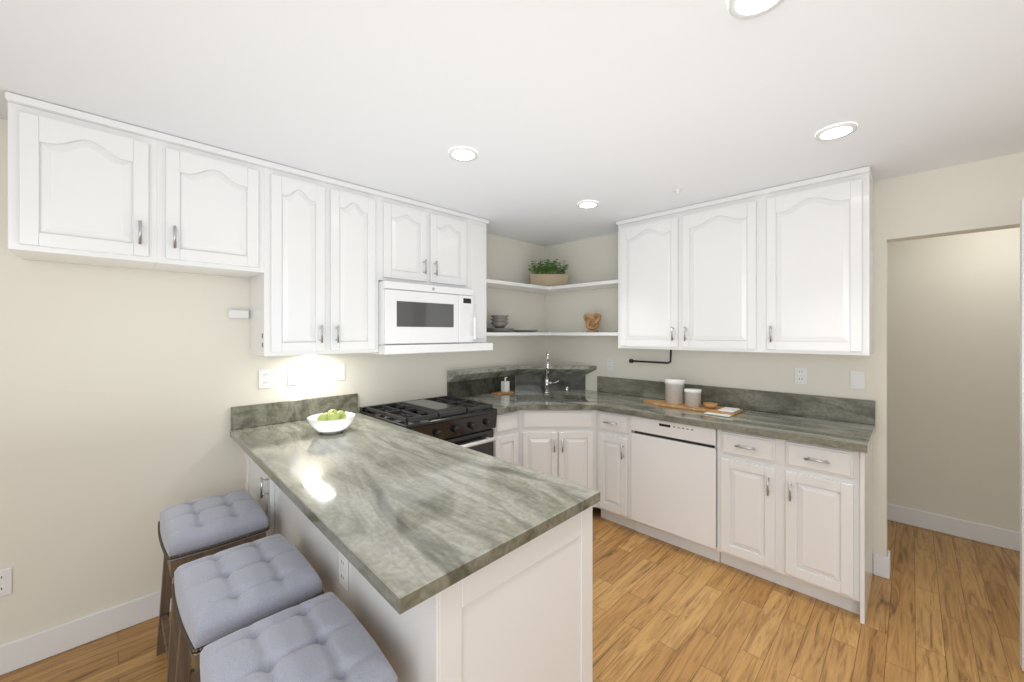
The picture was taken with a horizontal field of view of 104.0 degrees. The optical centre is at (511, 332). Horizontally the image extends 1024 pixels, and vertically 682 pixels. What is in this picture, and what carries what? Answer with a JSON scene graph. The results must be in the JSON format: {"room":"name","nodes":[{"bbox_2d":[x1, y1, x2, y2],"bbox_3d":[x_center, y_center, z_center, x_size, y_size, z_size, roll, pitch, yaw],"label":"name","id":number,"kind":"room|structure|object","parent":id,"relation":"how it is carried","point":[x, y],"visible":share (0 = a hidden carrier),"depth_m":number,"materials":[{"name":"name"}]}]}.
{"room":"kitchen","nodes":[
{"label":"kitchen","id":0,"kind":"room"},
{"bbox_2d":[0,119,545,644],"bbox_3d":[-2.107,0.280,1.980,0.120,2.440,7.120,0,0,45],"label":"wall","id":1,"kind":"structure","parent":0,"point":[122,391],"depth_m":2.03,"materials":[{"name":"beige paint"}]},
{"bbox_2d":[0,568,11,596],"bbox_3d":[-2.245,1.100,1.750,0.007,0.116,0.072,0,0,45],"label":"electrical outlet","id":2,"kind":"object","parent":1,"relation":"attached to","point":[5,582],"visible":1,"depth_m":1.76,"materials":[{"name":"white plastic"}]},
{"bbox_2d":[5,91,157,269],"bbox_3d":[-1.917,-0.634,1.818,0.374,0.608,0.448,0,0,45],"label":"upper cabinet","id":3,"kind":"object","parent":1,"relation":"attached to","point":[82,187],"visible":1,"depth_m":1.70,"materials":[{"name":"white wood"}]},
{"bbox_2d":[0,590,171,675],"bbox_3d":[-3.129,1.435,0.863,0.013,0.129,4.095,0,0,45],"label":"baseboard","id":4,"kind":"structure","parent":1,"relation":"attached to","point":[31,649],"depth_m":1.91,"materials":[{"name":"white wood"}]},
{"bbox_2d":[152,132,265,277],"bbox_3d":[-1.606,-0.634,2.129,0.374,0.608,0.448,0,0,45],"label":"upper cabinet","id":5,"kind":"object","parent":1,"relation":"attached to","point":[210,210],"visible":0.94,"depth_m":2.01,"materials":[{"name":"white wood"}]},
{"bbox_2d":[228,310,248,318],"bbox_3d":[-1.616,-0.110,2.365,0.027,0.050,0.100,0,0,45],"label":"sensor","id":6,"kind":"object","parent":1,"relation":"attached to","point":[242,314],"visible":0.98,"depth_m":2.35,"materials":[{"name":"white plastic"}]},
{"bbox_2d":[259,369,271,388],"bbox_3d":[-1.524,0.285,2.471,0.007,0.116,0.072,0,0,45],"label":"electrical outlet","id":7,"kind":"object","parent":1,"relation":"attached to","point":[265,378],"visible":1,"depth_m":2.47,"materials":[{"name":"white plastic"}]},
{"bbox_2d":[287,367,299,385],"bbox_3d":[-1.410,0.280,2.584,0.008,0.116,0.072,0,0,45],"label":"electrical outlet","id":8,"kind":"object","parent":1,"relation":"attached to","point":[293,375],"visible":1,"depth_m":2.58,"materials":[{"name":"white plastic"}]},
{"bbox_2d":[231,393,357,429],"bbox_3d":[-1.378,0.501,2.607,0.020,0.134,0.754,0,0,45],"label":"backsplash","id":9,"kind":"structure","parent":1,"relation":"attached to","point":[255,415],"depth_m":2.54,"materials":[{"name":"stone"}]},
{"bbox_2d":[250,161,380,355],"bbox_3d":[-1.215,-0.404,2.520,0.374,1.068,0.673,0,0,45],"label":"upper cabinet","id":10,"kind":"object","parent":1,"relation":"attached to","point":[314,288],"visible":1,"depth_m":2.37,"materials":[{"name":"white wood"}]},
{"bbox_2d":[334,364,344,380],"bbox_3d":[-1.202,0.275,2.793,0.008,0.116,0.072,0,0,45],"label":"electrical outlet","id":11,"kind":"object","parent":1,"relation":"attached to","point":[339,372],"visible":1,"depth_m":2.79,"materials":[{"name":"white plastic"}]},
{"bbox_2d":[378,191,469,288],"bbox_3d":[-0.711,-0.644,3.024,0.374,0.588,0.768,0,0,45],"label":"upper cabinet","id":12,"kind":"object","parent":1,"relation":"attached to","point":[422,243],"visible":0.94,"depth_m":2.87,"materials":[{"name":"white wood"}]},
{"bbox_2d":[379,281,475,344],"bbox_3d":[-0.691,-0.131,3.003,0.431,0.422,0.754,0,0,45],"label":"over-the-range microwave","id":13,"kind":"object","parent":1,"relation":"attached to","point":[411,313],"visible":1,"depth_m":2.82,"materials":[{"name":"white"}]},
{"bbox_2d":[370,342,492,354],"bbox_3d":[-0.632,0.112,3.082,0.403,0.062,0.951,0,0,45],"label":"shelf","id":14,"kind":"object","parent":1,"relation":"attached to","point":[417,348],"visible":0.62,"depth_m":2.86,"materials":[{"name":"white wood"}]},
{"bbox_2d":[468,215,488,342],"bbox_3d":[-0.384,-0.429,3.371,0.346,1.018,0.203,0,0,45],"label":"upper cabinet","id":15,"kind":"object","parent":1,"relation":"attached to","point":[477,255],"visible":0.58,"depth_m":3.27,"materials":[{"name":"white wood"}]},
{"bbox_2d":[486,332,549,335],"bbox_3d":[0.073,0.011,3.859,0.301,0.030,1.136,0,0,45],"label":"corner shelf","id":16,"kind":"object","parent":1,"relation":"attached to","point":[487,333],"depth_m":3.62,"materials":[{"name":"white wood"}]},
{"bbox_2d":[486,328,514,331],"bbox_3d":[-0.113,-0.023,3.663,0.268,0.036,0.268,0,0,0],"label":"plate","id":17,"kind":"object","parent":16,"relation":"on","point":[500,329],"depth_m":3.56,"materials":[{"name":"grey ceramic"}]},
{"bbox_2d":[491,315,508,327],"bbox_3d":[-0.113,-0.100,3.663,0.170,0.115,0.170,0,0,45],"label":"bowl","id":18,"kind":"object","parent":17,"relation":"on","point":[499,321],"visible":0.96,"depth_m":3.60,"materials":[{"name":"grey ceramic"}]},
{"bbox_2d":[515,330,537,331],"bbox_3d":[0.120,-0.016,3.882,0.268,0.022,0.268,0,0,0],"label":"plate","id":19,"kind":"object","parent":16,"relation":"on","point":[515,330],"depth_m":3.78,"materials":[{"name":"grey ceramic"}]},
{"bbox_2d":[447,365,596,397],"bbox_3d":[0.135,0.447,3.674,0.651,0.245,1.310,0,0,45],"label":"backsplash","id":20,"kind":"structure","parent":1,"relation":"attached to","point":[471,382],"depth_m":3.91,"materials":[{"name":"stone"}]},
{"bbox_2d":[486,279,560,293],"bbox_3d":[0.073,-0.440,3.859,0.301,0.030,1.136,0,0,45],"label":"corner shelf","id":21,"kind":"object","parent":1,"relation":"attached to","point":[499,284],"depth_m":3.75,"materials":[{"name":"white wood"}]},
{"bbox_2d":[528,259,568,286],"bbox_3d":[0.365,-0.596,4.019,0.414,0.280,0.153,0,0,-2],"label":"planter","id":22,"kind":"object","parent":21,"relation":"on","point":[559,277],"visible":0.98,"depth_m":3.97,"materials":[{"name":"beige plant"}]},
{"bbox_2d":[0,507,1023,681],"bbox_3d":[0.721,1.525,0.481,8.000,0.050,9.000,0,0,45],"label":"floor","id":23,"kind":"structure","parent":0,"point":[942,607],"depth_m":2.04,"materials":[{"name":"brown wood"}]},
{"bbox_2d":[156,489,269,681],"bbox_3d":[-1.379,1.149,1.845,0.467,0.699,0.375,0,0,45],"label":"stool","id":24,"kind":"object","parent":23,"relation":"on","point":[196,529],"visible":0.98,"depth_m":1.73,"materials":[{"name":"fabric"}]},
{"bbox_2d":[171,534,323,681],"bbox_3d":[-0.919,1.149,1.386,0.467,0.699,0.376,0,0,45],"label":"stool","id":25,"kind":"object","parent":23,"relation":"on","point":[220,594],"visible":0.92,"depth_m":1.30,"materials":[{"name":"fabric"}]},
{"bbox_2d":[245,452,268,536],"bbox_3d":[-1.156,1.056,2.421,0.598,0.888,0.688,0,0,45],"label":"base cabinet","id":26,"kind":"object","parent":23,"relation":"on","point":[256,480],"depth_m":2.14,"materials":[{"name":"white wood"}]},
{"bbox_2d":[196,592,397,681],"bbox_3d":[-0.551,1.149,1.018,0.467,0.699,0.376,0,0,45],"label":"stool","id":27,"kind":"object","parent":23,"relation":"on","point":[326,637],"visible":1,"depth_m":1.01,"materials":[{"name":"fabric"}]},
{"bbox_2d":[359,396,496,456],"bbox_3d":[-0.587,1.008,2.891,0.686,0.982,0.754,0,0,45],"label":"range","id":28,"kind":"object","parent":23,"relation":"on","point":[469,424],"visible":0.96,"depth_m":2.77,"materials":[{"name":"black metal"}]},
{"bbox_2d":[269,478,591,681],"bbox_3d":[-0.465,1.056,1.730,1.460,0.888,0.688,0,0,45],"label":"base cabinet","id":29,"kind":"object","parent":23,"relation":"on","point":[522,613],"depth_m":1.22,"materials":[{"name":"white wood"}]},
{"bbox_2d":[339,551,347,590],"bbox_3d":[-0.583,0.820,1.382,0.072,0.116,0.007,0,0,45],"label":"outlet","id":30,"kind":"object","parent":29,"relation":"attached to","point":[343,571],"visible":0.92,"depth_m":1.38,"materials":[{"name":"white plastic"}]},
{"bbox_2d":[230,412,599,614],"bbox_3d":[-0.680,0.590,1.871,2.048,0.040,0.808,0,0,45],"label":"countertop","id":31,"kind":"structure","parent":29,"relation":"on","point":[402,519],"depth_m":1.38,"materials":[{"name":"stone"}]},
{"bbox_2d":[307,408,355,434],"bbox_3d":[-1.032,0.501,2.291,0.256,0.136,0.256,0,0,45],"label":"fruit bowl","id":32,"kind":"object","parent":31,"relation":"on","point":[332,421],"visible":1,"depth_m":2.23,"materials":[{"name":"white ceramic"}]},
{"bbox_2d":[492,410,518,464],"bbox_3d":[-0.254,1.056,3.309,0.618,0.887,0.297,0,0,45],"label":"base cabinet","id":33,"kind":"object","parent":23,"relation":"on","point":[506,435],"visible":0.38,"depth_m":3.10,"materials":[{"name":"white wood"}]},
{"bbox_2d":[519,410,596,506],"bbox_3d":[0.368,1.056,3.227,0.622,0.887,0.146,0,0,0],"label":"base cabinet","id":34,"kind":"object","parent":23,"relation":"on","point":[561,444],"visible":0.73,"depth_m":3.19,"materials":[{"name":"white wood"}]},
{"bbox_2d":[455,390,875,452],"bbox_3d":[0.838,0.590,2.951,2.668,0.040,1.337,0,0,45],"label":"countertop","id":35,"kind":"structure","parent":34,"relation":"on","point":[852,436],"depth_m":2.71,"materials":[{"name":"stone"}]},
{"bbox_2d":[491,391,513,394],"bbox_3d":[-0.088,0.563,3.751,0.110,0.012,0.200,0,0,45],"label":"soap tray","id":36,"kind":"object","parent":35,"relation":"on","point":[499,393],"visible":0.81,"depth_m":3.73,"materials":[{"name":"brown wood"}]},
{"bbox_2d":[501,377,508,391],"bbox_3d":[-0.061,0.484,3.773,0.067,0.143,0.060,0,0,45],"label":"soap bottle","id":37,"kind":"object","parent":36,"relation":"on","point":[504,385],"visible":0.98,"depth_m":3.75,"materials":[{"name":"white ceramic"}]},
{"bbox_2d":[516,399,583,401],"bbox_3d":[0.338,0.704,3.490,0.660,0.185,0.420,0,0,0],"label":"sink","id":38,"kind":"object","parent":35,"relation":"in","point":[549,400],"depth_m":3.67,"materials":[{"name":"silver metal"}]},
{"bbox_2d":[544,351,567,393],"bbox_3d":[0.397,0.369,3.748,0.190,0.399,0.244,0,0,45],"label":"faucet","id":39,"kind":"object","parent":35,"relation":"on","point":[547,383],"visible":1,"depth_m":3.75,"materials":[{"name":"silver metal"}]},
{"bbox_2d":[643,399,742,415],"bbox_3d":[1.340,0.560,3.058,0.710,0.018,0.220,0,0,45],"label":"serving board","id":40,"kind":"object","parent":35,"relation":"on","point":[702,408],"visible":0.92,"depth_m":2.96,"materials":[{"name":"brown wood"}]},
{"bbox_2d":[665,378,684,403],"bbox_3d":[1.280,0.458,3.147,0.148,0.185,0.148,0,0,45],"label":"canister","id":41,"kind":"object","parent":40,"relation":"on","point":[674,390],"visible":1,"depth_m":3.09,"materials":[{"name":"white ceramic"}]},
{"bbox_2d":[684,388,701,406],"bbox_3d":[1.365,0.487,3.019,0.120,0.125,0.120,0,0,45],"label":"canister","id":42,"kind":"object","parent":40,"relation":"on","point":[692,397],"visible":1,"depth_m":2.97,"materials":[{"name":"white ceramic"}]},
{"bbox_2d":[703,402,717,408],"bbox_3d":[1.450,0.532,2.920,0.100,0.035,0.100,0,0,45],"label":"bowl","id":43,"kind":"object","parent":40,"relation":"on","point":[710,405],"visible":1,"depth_m":2.89,"materials":[{"name":"brown wood"}]},
{"bbox_2d":[704,407,739,416],"bbox_3d":[1.483,0.553,2.823,0.165,0.028,0.230,0,0,45],"label":"cloth","id":44,"kind":"object","parent":40,"relation":"on","point":[728,409],"visible":1,"depth_m":2.78,"materials":[{"name":"white fabric"}]},
{"bbox_2d":[597,410,634,529],"bbox_3d":[0.978,1.056,3.294,0.303,0.887,0.654,0,0,45],"label":"base cabinet","id":45,"kind":"object","parent":23,"relation":"on","point":[614,431],"visible":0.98,"depth_m":3.08,"materials":[{"name":"white wood"}]},
{"bbox_2d":[631,416,720,561],"bbox_3d":[1.310,1.058,2.986,0.594,0.883,0.620,0,0,45],"label":"dishwasher","id":46,"kind":"object","parent":23,"relation":"on","point":[673,483],"visible":0.79,"depth_m":2.75,"materials":[{"name":"white enameled metal"},{"name":"plastic"}]},
{"bbox_2d":[717,429,782,585],"bbox_3d":[1.633,1.056,2.640,0.344,0.887,0.654,0,0,45],"label":"base cabinet","id":47,"kind":"object","parent":23,"relation":"on","point":[748,503],"visible":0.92,"depth_m":2.43,"materials":[{"name":"white wood"}]},
{"bbox_2d":[781,439,872,623],"bbox_3d":[1.885,1.056,2.388,0.368,0.887,0.654,0,0,45],"label":"base cabinet","id":48,"kind":"object","parent":23,"relation":"on","point":[827,524],"visible":1,"depth_m":2.18,"materials":[{"name":"white wood"}]},
{"bbox_2d":[1020,197,1023,670],"bbox_3d":[2.317,0.450,1.755,0.105,2.099,0.060,0,0,45],"label":"door frame","id":49,"kind":"structure","parent":23,"relation":"on","point":[1022,433],"depth_m":1.77,"materials":[{"name":"white wood"}]},
{"bbox_2d":[0,0,1023,246],"bbox_3d":[0.721,-0.950,0.481,8.000,0.080,9.000,0,0,45],"label":"ceiling","id":50,"kind":"structure","parent":0,"point":[552,112],"depth_m":1.54,"materials":[{"name":"white paint"}]},
{"bbox_2d":[449,147,477,161],"bbox_3d":[-0.255,-0.933,2.093,0.150,0.011,0.150,0,0,45],"label":"recessed light","id":51,"kind":"object","parent":50,"relation":"in","point":[464,154],"visible":0.92,"depth_m":2.08,"materials":[{"name":"white plastic"}]},
{"bbox_2d":[577,200,597,208],"bbox_3d":[0.551,-0.933,2.913,0.150,0.011,0.150,0,0,45],"label":"recessed light","id":52,"kind":"object","parent":50,"relation":"in","point":[587,204],"visible":0.94,"depth_m":2.90,"materials":[{"name":"white plastic"}]},
{"bbox_2d":[728,0,783,19],"bbox_3d":[0.686,-0.933,1.110,0.150,0.011,0.150,0,0,45],"label":"recessed light","id":53,"kind":"object","parent":50,"relation":"in","point":[748,7],"visible":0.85,"depth_m":1.14,"materials":[{"name":"white plastic"}]},
{"bbox_2d":[816,122,856,140],"bbox_3d":[1.506,-0.933,1.860,0.150,0.011,0.150,0,0,45],"label":"recessed light","id":54,"kind":"object","parent":50,"relation":"in","point":[836,131],"visible":1,"depth_m":1.85,"materials":[{"name":"white plastic"}]},
{"bbox_2d":[546,152,1023,556],"bbox_3d":[2.885,0.280,1.938,7.000,2.440,0.120,0,0,45],"label":"wall","id":55,"kind":"structure","parent":0,"point":[979,196],"depth_m":2.59,"materials":[{"name":"beige paint"}]},
{"bbox_2d":[550,332,617,335],"bbox_3d":[0.755,0.011,3.767,0.736,0.030,0.301,0,0,45],"label":"corner shelf","id":56,"kind":"object","parent":55,"relation":"attached to","point":[552,333],"depth_m":3.65,"materials":[{"name":"white wood"}]},
{"bbox_2d":[583,313,600,331],"bbox_3d":[0.757,-0.093,3.768,0.200,0.176,0.110,0,0,45],"label":"wood knot","id":57,"kind":"object","parent":56,"relation":"on","point":[589,318],"visible":1,"depth_m":3.75,"materials":[{"name":"brown wood"}]},
{"bbox_2d":[550,280,617,291],"bbox_3d":[0.755,-0.440,3.767,0.736,0.030,0.301,0,0,45],"label":"corner shelf","id":58,"kind":"object","parent":55,"relation":"attached to","point":[610,283],"depth_m":3.75,"materials":[{"name":"white wood"}]},
{"bbox_2d":[607,358,612,370],"bbox_3d":[0.930,0.300,3.801,0.072,0.116,0.007,0,0,45],"label":"electrical outlet","id":59,"kind":"object","parent":55,"relation":"attached to","point":[610,364],"visible":1,"depth_m":3.79,"materials":[{"name":"white plastic"}]},
{"bbox_2d":[616,190,761,352],"bbox_3d":[1.365,-0.404,3.105,1.068,1.068,0.374,0,0,45],"label":"upper cabinet","id":60,"kind":"object","parent":55,"relation":"attached to","point":[689,277],"visible":0.96,"depth_m":2.92,"materials":[{"name":"white wood"}]},
{"bbox_2d":[629,350,671,363],"bbox_3d":[1.189,0.199,3.422,0.392,0.138,0.044,0,0,45],"label":"towel rail","id":61,"kind":"object","parent":60,"relation":"attached to","point":[631,360],"visible":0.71,"depth_m":3.40,"materials":[{"name":"grey metal"}]},
{"bbox_2d":[597,376,874,424],"bbox_3d":[1.540,0.494,3.181,2.000,0.149,0.020,0,0,45],"label":"backsplash","id":62,"kind":"structure","parent":55,"relation":"attached to","point":[805,405],"depth_m":2.88,"materials":[{"name":"stone"}]},
{"bbox_2d":[794,367,806,384],"bbox_3d":[1.983,0.295,2.747,0.072,0.116,0.007,0,0,45],"label":"electrical outlet","id":63,"kind":"object","parent":55,"relation":"attached to","point":[800,375],"visible":1,"depth_m":2.75,"materials":[{"name":"white plastic"}]},
{"bbox_2d":[761,166,873,355],"bbox_3d":[1.928,-0.404,2.543,0.538,1.068,0.374,0,0,45],"label":"upper cabinet","id":64,"kind":"object","parent":55,"relation":"attached to","point":[817,265],"visible":1,"depth_m":2.41,"materials":[{"name":"white wood"}]},
{"bbox_2d":[850,371,864,389],"bbox_3d":[2.192,0.300,2.538,0.072,0.116,0.008,0,0,45],"label":"light switch","id":65,"kind":"object","parent":55,"relation":"attached to","point":[857,379],"visible":1,"depth_m":2.54,"materials":[{"name":"white plastic"}]},
{"bbox_2d":[887,227,1019,531],"bbox_3d":[3.811,0.280,2.510,6.500,2.440,0.121,0,0,45],"label":"wall","id":66,"kind":"structure","parent":0,"point":[953,376],"depth_m":2.94,"materials":[{"name":"beige paint"}]},
{"bbox_2d":[887,503,1019,550],"bbox_3d":[4.294,1.435,1.932,4.799,0.129,0.013,0,0,45],"label":"baseboard","id":67,"kind":"structure","parent":66,"relation":"attached to","point":[1000,537],"depth_m":2.94,"materials":[{"name":"white wood"}]}
]}

